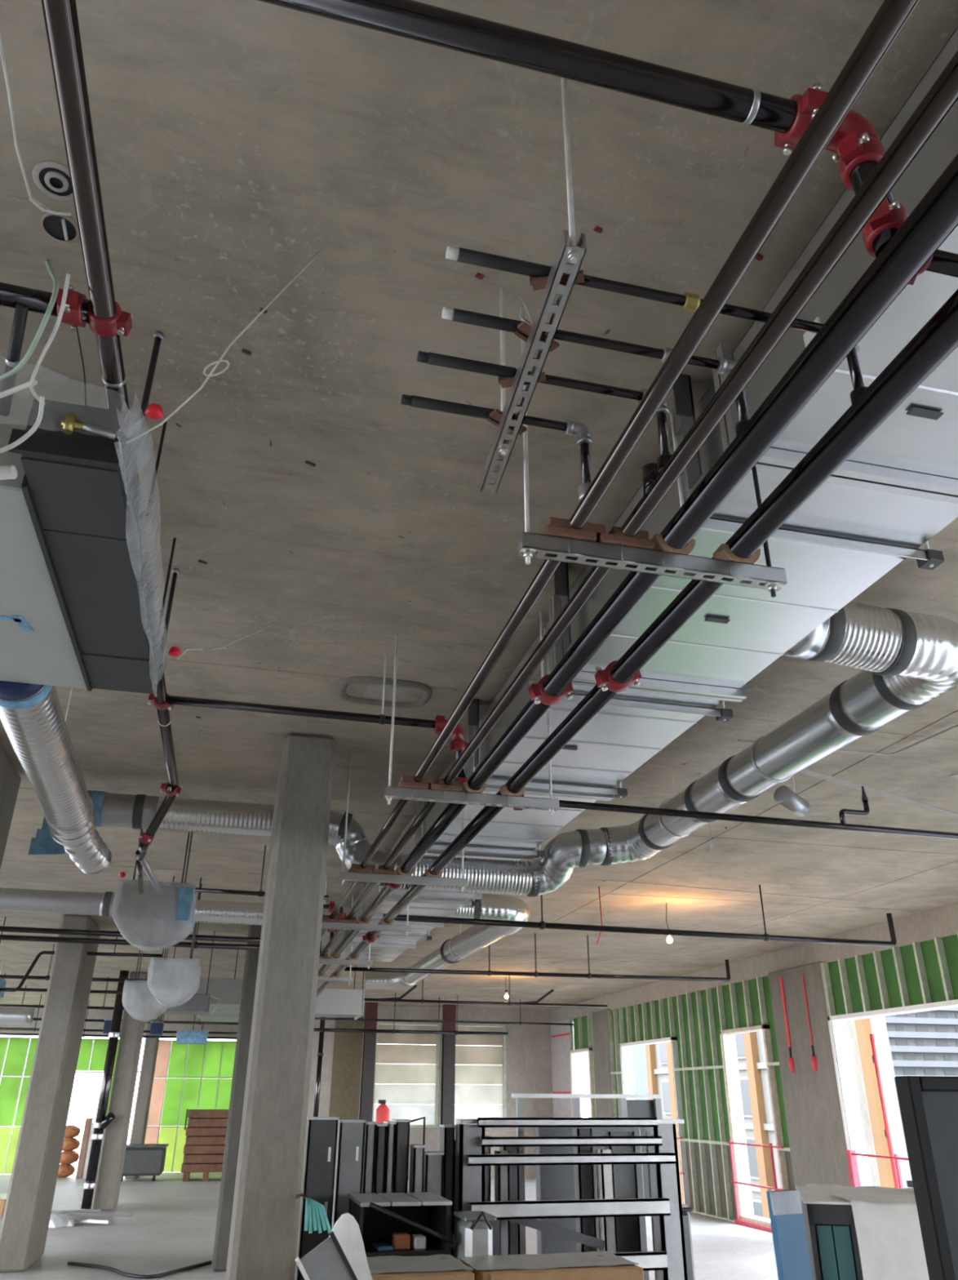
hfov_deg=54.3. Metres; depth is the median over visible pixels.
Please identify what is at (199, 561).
clip
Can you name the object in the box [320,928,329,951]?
box
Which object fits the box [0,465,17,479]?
cable
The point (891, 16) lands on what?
pipe
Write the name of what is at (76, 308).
pipe
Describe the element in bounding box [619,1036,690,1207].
window
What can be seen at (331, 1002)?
box
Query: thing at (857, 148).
pipe
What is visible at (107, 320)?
pipe
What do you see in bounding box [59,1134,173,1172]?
ground
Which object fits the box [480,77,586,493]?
hanger
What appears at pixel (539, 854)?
hanger
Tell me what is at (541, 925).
pipe
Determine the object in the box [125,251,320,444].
wire
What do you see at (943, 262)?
pipe
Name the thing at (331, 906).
coupling
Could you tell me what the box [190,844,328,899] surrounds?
pipe
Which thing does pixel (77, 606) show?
ventilation unit
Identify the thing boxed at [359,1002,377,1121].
steel post
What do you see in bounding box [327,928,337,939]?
pipe
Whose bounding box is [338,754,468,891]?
hanger
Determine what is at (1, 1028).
pipe
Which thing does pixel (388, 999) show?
pipe
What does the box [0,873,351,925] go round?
duct
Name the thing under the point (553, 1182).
frame section
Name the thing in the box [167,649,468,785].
pipe
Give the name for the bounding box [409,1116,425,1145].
wire frame
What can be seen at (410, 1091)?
window
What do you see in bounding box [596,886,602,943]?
cable
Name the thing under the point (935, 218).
pipe
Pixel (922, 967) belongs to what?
wall
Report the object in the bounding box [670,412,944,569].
hanger
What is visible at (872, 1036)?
pole
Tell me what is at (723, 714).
hanger
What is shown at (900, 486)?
duct
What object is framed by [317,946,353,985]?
hanger
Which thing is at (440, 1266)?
cardboard box
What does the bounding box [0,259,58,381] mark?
cable
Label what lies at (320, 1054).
pipe riser
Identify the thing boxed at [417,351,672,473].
pipe
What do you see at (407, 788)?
hanger
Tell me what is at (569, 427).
pipe
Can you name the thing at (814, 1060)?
strap
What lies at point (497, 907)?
duct
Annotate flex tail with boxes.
[773,775,809,817]
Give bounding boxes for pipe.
[0,282,90,331]
[0,922,328,952]
[0,925,332,946]
[0,926,162,991]
[0,943,191,982]
[0,973,161,1011]
[0,994,237,1034]
[0,1000,236,1039]
[10,987,194,994]
[22,985,238,1025]
[40,0,182,895]
[80,970,128,1208]
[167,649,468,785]
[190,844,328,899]
[257,0,909,257]
[313,993,508,1035]
[315,996,573,1025]
[316,288,957,997]
[318,153,957,976]
[320,0,919,937]
[320,49,957,955]
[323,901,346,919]
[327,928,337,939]
[344,933,730,982]
[362,966,608,1007]
[382,884,897,946]
[400,394,591,502]
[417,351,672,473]
[441,306,749,435]
[445,245,868,404]
[513,786,957,839]
[908,249,957,284]
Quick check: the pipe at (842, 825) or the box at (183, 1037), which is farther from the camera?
the box at (183, 1037)
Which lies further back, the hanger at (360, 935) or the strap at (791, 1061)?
the strap at (791, 1061)
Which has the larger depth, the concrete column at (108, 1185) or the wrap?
the concrete column at (108, 1185)
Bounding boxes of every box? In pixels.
[102,1018,122,1035]
[150,1005,164,1035]
[175,1014,208,1044]
[315,964,364,1020]
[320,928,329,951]
[337,675,431,707]
[366,1253,474,1279]
[457,1251,644,1279]
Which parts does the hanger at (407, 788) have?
rod, rod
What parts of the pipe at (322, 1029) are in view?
hanger rod, hanger rod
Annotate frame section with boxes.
[453,1140,455,1256]
[484,1135,490,1201]
[488,1218,605,1255]
[494,1150,510,1255]
[499,1146,519,1254]
[534,1127,649,1279]
[573,1128,597,1252]
[595,1148,617,1253]
[604,1131,641,1252]
[645,1127,657,1279]
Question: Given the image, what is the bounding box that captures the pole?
[870,1034,899,1188]
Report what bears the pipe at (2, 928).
hanging from the ceiling
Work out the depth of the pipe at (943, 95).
1.68 m
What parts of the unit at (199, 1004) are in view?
hanger rod, casing, hanger rod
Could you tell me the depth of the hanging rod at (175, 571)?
3.67 m
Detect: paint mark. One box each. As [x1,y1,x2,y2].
[475,272,484,279]
[593,225,602,233]
[755,253,763,261]
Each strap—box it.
[657,775,690,837]
[751,709,792,782]
[779,977,794,1072]
[801,973,817,1071]
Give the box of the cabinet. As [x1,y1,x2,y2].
[795,1180,929,1279]
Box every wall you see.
[0,1008,238,1174]
[302,1004,553,1181]
[551,903,957,1222]
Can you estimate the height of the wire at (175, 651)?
0.579 m
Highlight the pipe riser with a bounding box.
[313,1017,325,1116]
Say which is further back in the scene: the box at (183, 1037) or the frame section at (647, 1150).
the box at (183, 1037)
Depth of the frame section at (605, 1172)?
5.96 m
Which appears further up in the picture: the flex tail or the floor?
the flex tail
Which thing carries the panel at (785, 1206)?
on the floor
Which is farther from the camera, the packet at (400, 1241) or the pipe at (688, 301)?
the packet at (400, 1241)
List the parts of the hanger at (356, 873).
rod, rod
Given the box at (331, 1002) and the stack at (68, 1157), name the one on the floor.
the stack at (68, 1157)
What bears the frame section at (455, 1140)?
on the floor
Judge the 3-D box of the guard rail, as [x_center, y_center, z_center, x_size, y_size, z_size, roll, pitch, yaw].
[3.860,7.540,12.903,0.028,1.060,1.550,7,-27,-12]
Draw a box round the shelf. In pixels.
[348,1191,457,1257]
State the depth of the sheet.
3.80 m
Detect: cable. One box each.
[0,34,71,216]
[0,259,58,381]
[0,379,37,398]
[0,395,44,453]
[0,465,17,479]
[29,273,70,404]
[67,1260,212,1279]
[75,325,86,408]
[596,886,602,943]
[708,822,714,851]
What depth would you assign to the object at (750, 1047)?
48.50 m
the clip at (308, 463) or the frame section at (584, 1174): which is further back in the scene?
the frame section at (584, 1174)
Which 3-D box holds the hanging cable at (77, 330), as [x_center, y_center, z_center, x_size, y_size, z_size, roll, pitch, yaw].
[-0.911,-0.592,2.119,0.019,0.162,0.233,7,-27,-12]
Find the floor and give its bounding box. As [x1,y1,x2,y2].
[0,1171,778,1279]
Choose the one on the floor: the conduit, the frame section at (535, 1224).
the frame section at (535, 1224)
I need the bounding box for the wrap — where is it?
[27,816,65,854]
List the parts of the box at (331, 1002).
casing, panel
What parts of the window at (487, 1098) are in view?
infill panel, infill panel, infill panel, infill panel, infill panel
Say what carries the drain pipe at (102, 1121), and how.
on the floor
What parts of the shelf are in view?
panel, panel, rail, panel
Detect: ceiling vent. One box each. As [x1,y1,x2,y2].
[32,160,73,200]
[40,212,79,243]
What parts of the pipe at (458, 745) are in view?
hanger rod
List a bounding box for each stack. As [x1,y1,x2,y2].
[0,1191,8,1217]
[57,1124,80,1177]
[75,1118,104,1178]
[180,1109,228,1181]
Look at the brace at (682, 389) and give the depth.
2.67 m
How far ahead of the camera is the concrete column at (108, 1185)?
15.08 m
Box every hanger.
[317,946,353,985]
[319,943,372,968]
[321,904,411,936]
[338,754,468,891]
[351,895,431,940]
[378,885,478,906]
[384,634,559,816]
[421,800,545,857]
[474,767,627,798]
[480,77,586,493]
[517,306,787,597]
[539,610,733,721]
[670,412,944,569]
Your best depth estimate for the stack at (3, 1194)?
13.74 m
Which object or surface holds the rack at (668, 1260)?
on the floor
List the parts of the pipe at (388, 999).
arm, hanger rod, hanger rod, arm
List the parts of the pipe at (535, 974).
hanger rod, hanger rod, hanger rod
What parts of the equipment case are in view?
lid, handle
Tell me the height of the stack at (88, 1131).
1.150 m
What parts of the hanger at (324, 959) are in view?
rod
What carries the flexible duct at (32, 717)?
hanging from the ceiling
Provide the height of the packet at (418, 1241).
0.054 m
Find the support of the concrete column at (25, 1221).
on the floor
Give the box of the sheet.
[328,1212,372,1279]
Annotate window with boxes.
[372,1021,439,1127]
[454,1023,506,1124]
[569,1048,595,1117]
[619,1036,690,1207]
[720,1024,789,1227]
[827,999,957,1188]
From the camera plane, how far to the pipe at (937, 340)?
2.17 m
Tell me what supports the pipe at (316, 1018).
hanging from the ceiling
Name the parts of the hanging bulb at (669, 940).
cord, bulb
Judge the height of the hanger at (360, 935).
0.424 m
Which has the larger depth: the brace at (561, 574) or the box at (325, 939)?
the box at (325, 939)
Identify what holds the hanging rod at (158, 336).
hanging from the ceiling
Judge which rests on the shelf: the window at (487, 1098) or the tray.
the tray
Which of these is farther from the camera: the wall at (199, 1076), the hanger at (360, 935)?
the wall at (199, 1076)
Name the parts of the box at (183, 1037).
casing, lid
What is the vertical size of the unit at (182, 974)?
1.156 m
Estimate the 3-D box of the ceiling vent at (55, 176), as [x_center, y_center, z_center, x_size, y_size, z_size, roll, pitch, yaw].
[-0.977,-1.060,2.157,0.104,0.011,0.104,7,-27,-12]
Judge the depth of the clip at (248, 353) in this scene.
2.65 m
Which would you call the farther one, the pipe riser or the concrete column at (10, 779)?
the pipe riser
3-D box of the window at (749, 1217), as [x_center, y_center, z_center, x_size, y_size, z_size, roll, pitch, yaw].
[4.000,6.932,13.354,0.230,2.550,1.350,7,-27,-12]
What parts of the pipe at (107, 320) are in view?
drop leg, drop leg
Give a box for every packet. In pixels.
[391,1231,410,1249]
[411,1234,426,1249]
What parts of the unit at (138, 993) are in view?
hanger rod, hanger rod, casing, hanger rod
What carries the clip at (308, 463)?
attached to the ceiling
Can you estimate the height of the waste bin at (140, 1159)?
0.660 m
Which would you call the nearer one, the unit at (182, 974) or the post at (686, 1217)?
the post at (686, 1217)
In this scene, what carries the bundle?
hanging from the concrete column at (265, 1220)
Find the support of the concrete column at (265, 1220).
on the floor
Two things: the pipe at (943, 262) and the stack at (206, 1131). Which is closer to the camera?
the pipe at (943, 262)
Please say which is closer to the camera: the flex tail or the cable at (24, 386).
the cable at (24, 386)
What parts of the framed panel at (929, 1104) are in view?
frame, glass pane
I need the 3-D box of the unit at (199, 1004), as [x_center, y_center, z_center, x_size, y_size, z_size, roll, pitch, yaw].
[-3.545,4.166,11.706,0.687,1.003,0.527,7,-27,-12]
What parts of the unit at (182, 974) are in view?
hanger rod, hanger rod, casing, hanger rod, hanger rod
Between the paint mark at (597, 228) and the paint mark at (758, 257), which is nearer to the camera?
the paint mark at (597, 228)
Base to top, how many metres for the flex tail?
0.487 m
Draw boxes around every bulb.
[505,976,508,998]
[666,902,672,943]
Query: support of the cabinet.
on the floor
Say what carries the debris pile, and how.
on the floor
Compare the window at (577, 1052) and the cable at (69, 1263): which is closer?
the cable at (69, 1263)
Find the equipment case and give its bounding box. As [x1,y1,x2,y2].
[453,1210,496,1259]
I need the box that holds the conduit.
[0,302,28,416]
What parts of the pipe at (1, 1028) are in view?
hanger rod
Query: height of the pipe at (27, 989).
0.482 m
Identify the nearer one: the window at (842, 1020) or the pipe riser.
the window at (842, 1020)
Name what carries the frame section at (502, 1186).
on the floor
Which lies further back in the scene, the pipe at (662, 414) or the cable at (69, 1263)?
the cable at (69, 1263)
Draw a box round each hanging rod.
[133,330,164,460]
[160,568,179,660]
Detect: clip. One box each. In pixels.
[198,560,207,564]
[241,348,251,355]
[259,307,266,314]
[305,460,315,466]
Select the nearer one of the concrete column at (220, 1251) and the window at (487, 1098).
the concrete column at (220, 1251)
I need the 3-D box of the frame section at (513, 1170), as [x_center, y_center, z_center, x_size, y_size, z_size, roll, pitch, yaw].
[0.192,3.844,5.746,0.100,1.360,0.100,7,-27,-12]
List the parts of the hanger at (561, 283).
rod, rod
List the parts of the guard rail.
post, rail, rail, post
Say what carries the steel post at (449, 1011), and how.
on the floor
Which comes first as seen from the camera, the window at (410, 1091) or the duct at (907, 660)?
the duct at (907, 660)
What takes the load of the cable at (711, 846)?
hanging from the ceiling
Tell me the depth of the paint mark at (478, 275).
2.40 m
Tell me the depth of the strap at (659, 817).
5.94 m
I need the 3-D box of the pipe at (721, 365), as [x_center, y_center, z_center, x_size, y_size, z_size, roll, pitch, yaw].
[0.254,-0.548,1.933,0.676,0.218,0.040,7,-27,-12]
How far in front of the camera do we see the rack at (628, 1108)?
7.46 m
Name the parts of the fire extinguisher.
handle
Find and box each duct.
[0,680,111,875]
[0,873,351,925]
[0,962,34,1024]
[87,600,957,897]
[194,943,243,1022]
[330,26,957,961]
[364,893,529,990]
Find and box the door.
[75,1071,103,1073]
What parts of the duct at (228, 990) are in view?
hanger rod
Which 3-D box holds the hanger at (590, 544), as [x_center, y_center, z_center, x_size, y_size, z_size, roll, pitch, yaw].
[0.425,-0.498,2.392,0.675,0.794,0.060,7,-27,-12]
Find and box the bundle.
[301,1192,331,1233]
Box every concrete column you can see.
[0,745,21,869]
[0,914,99,1272]
[92,972,151,1211]
[124,1005,163,1178]
[212,924,262,1271]
[225,733,335,1279]
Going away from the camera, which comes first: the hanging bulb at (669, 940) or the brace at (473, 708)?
the brace at (473, 708)
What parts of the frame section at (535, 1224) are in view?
leg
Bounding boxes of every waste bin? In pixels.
[120,1143,168,1181]
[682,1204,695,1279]
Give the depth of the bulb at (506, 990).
16.08 m
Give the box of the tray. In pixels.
[373,1241,393,1251]
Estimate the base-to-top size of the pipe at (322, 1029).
0.763 m
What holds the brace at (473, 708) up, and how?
attached to the ceiling
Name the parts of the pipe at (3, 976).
hanger rod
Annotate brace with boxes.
[468,698,479,767]
[554,561,571,651]
[672,373,702,488]
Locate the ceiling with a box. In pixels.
[0,0,957,1009]
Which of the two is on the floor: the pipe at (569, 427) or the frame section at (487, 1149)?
the frame section at (487, 1149)
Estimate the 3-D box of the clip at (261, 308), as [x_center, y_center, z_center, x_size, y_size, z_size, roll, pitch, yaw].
[-0.580,-0.885,2.509,0.018,0.008,0.008,18,-31,-32]
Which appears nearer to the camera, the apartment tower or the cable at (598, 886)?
the cable at (598, 886)
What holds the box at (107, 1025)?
hanging from the ceiling
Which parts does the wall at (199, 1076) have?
membrane panel, membrane panel, membrane panel, membrane panel, membrane panel, membrane panel, membrane panel, membrane panel, membrane panel, membrane panel, membrane panel, membrane panel, membrane panel, membrane panel, membrane panel, membrane panel, membrane panel, membrane panel, membrane panel, membrane panel, membrane panel, membrane panel, membrane panel, membrane panel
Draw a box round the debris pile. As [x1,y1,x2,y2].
[48,1208,133,1227]
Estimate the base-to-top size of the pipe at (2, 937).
0.457 m
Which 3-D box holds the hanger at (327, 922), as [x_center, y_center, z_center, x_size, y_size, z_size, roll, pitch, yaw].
[-0.881,1.863,7.220,0.745,0.794,0.060,7,-27,-12]
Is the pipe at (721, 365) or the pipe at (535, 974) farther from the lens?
the pipe at (535, 974)
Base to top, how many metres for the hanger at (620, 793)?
0.424 m
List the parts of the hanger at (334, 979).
rod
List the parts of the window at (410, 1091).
infill panel, infill panel, infill panel, infill panel, infill panel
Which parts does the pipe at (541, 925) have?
hanger rod, hanger rod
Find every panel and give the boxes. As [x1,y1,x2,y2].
[294,1231,357,1279]
[766,1189,813,1279]
[894,1075,957,1279]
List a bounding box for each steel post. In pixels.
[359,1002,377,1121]
[440,1004,456,1133]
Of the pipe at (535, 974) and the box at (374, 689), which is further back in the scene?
the pipe at (535, 974)
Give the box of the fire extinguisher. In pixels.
[375,1099,389,1123]
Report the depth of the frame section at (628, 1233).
6.08 m
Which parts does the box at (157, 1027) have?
casing, lid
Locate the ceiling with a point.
(237, 143)
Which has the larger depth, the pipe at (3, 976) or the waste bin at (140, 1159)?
the waste bin at (140, 1159)
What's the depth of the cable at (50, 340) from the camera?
1.95 m
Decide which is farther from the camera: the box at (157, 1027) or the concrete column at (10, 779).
the box at (157, 1027)
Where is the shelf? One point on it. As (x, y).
(381, 1215)
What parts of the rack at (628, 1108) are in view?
panel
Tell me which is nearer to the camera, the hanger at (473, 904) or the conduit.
the conduit
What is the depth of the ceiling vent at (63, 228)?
2.27 m
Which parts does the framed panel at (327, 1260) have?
frame, frame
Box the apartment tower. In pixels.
[884,1007,957,1076]
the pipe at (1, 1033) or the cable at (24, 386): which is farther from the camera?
the pipe at (1, 1033)
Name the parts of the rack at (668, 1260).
cross rail, cross rail, cross rail, cross rail, cross rail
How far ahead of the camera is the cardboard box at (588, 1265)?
4.11 m
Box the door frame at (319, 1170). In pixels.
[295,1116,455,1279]
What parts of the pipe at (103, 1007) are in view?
hanger rod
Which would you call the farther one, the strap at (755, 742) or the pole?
the pole
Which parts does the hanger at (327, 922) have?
rod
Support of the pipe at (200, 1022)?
hanging from the ceiling
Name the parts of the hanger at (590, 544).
rod, rod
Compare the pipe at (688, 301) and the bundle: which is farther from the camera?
the bundle
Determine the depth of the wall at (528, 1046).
21.27 m
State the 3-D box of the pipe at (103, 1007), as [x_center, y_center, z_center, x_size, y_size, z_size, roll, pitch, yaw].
[-7.844,6.088,16.183,8.100,0.552,0.065,7,-27,-12]
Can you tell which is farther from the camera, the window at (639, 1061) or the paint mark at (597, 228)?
the window at (639, 1061)
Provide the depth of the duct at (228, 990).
12.39 m
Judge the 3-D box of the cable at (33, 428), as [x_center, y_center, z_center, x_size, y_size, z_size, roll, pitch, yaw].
[-1.080,-0.456,2.078,0.295,0.109,0.044,-10,-28,19]
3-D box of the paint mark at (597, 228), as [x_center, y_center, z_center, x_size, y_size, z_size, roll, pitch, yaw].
[0.290,-0.999,2.271,0.019,0.016,0.014,17,-31,-31]
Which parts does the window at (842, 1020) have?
post, guard rail, rail, post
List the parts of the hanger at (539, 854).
rod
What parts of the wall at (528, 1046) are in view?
wall panel, wall panel, wall panel, wall panel, wall panel, wall panel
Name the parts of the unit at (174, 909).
hanger rod, casing, hanger rod, hanger rod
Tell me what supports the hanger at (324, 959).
hanging from the ceiling
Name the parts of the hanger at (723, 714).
rod, rod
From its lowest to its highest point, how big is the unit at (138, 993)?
1.175 m
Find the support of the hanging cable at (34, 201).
hanging from the ceiling
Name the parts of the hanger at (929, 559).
rod, rod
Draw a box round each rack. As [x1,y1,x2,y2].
[453,1117,688,1279]
[511,1093,662,1253]
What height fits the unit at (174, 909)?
0.979 m
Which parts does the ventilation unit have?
panel, panel, panel, hanger rod, hanger rod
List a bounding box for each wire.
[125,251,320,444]
[168,621,278,659]
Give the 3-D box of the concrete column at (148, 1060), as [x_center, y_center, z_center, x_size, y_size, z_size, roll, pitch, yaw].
[-7.585,10.188,21.192,0.270,3.500,0.700,7,-27,-12]
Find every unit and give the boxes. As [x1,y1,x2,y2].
[0,398,176,693]
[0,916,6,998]
[113,828,196,951]
[121,928,171,1021]
[148,875,202,1006]
[161,930,221,1014]
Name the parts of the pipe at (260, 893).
hanger rod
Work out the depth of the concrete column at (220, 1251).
10.13 m
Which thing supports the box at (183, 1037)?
hanging from the ceiling
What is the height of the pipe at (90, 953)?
0.840 m
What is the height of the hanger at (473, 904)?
0.424 m
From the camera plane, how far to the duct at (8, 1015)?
14.52 m
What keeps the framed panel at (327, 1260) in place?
on the floor

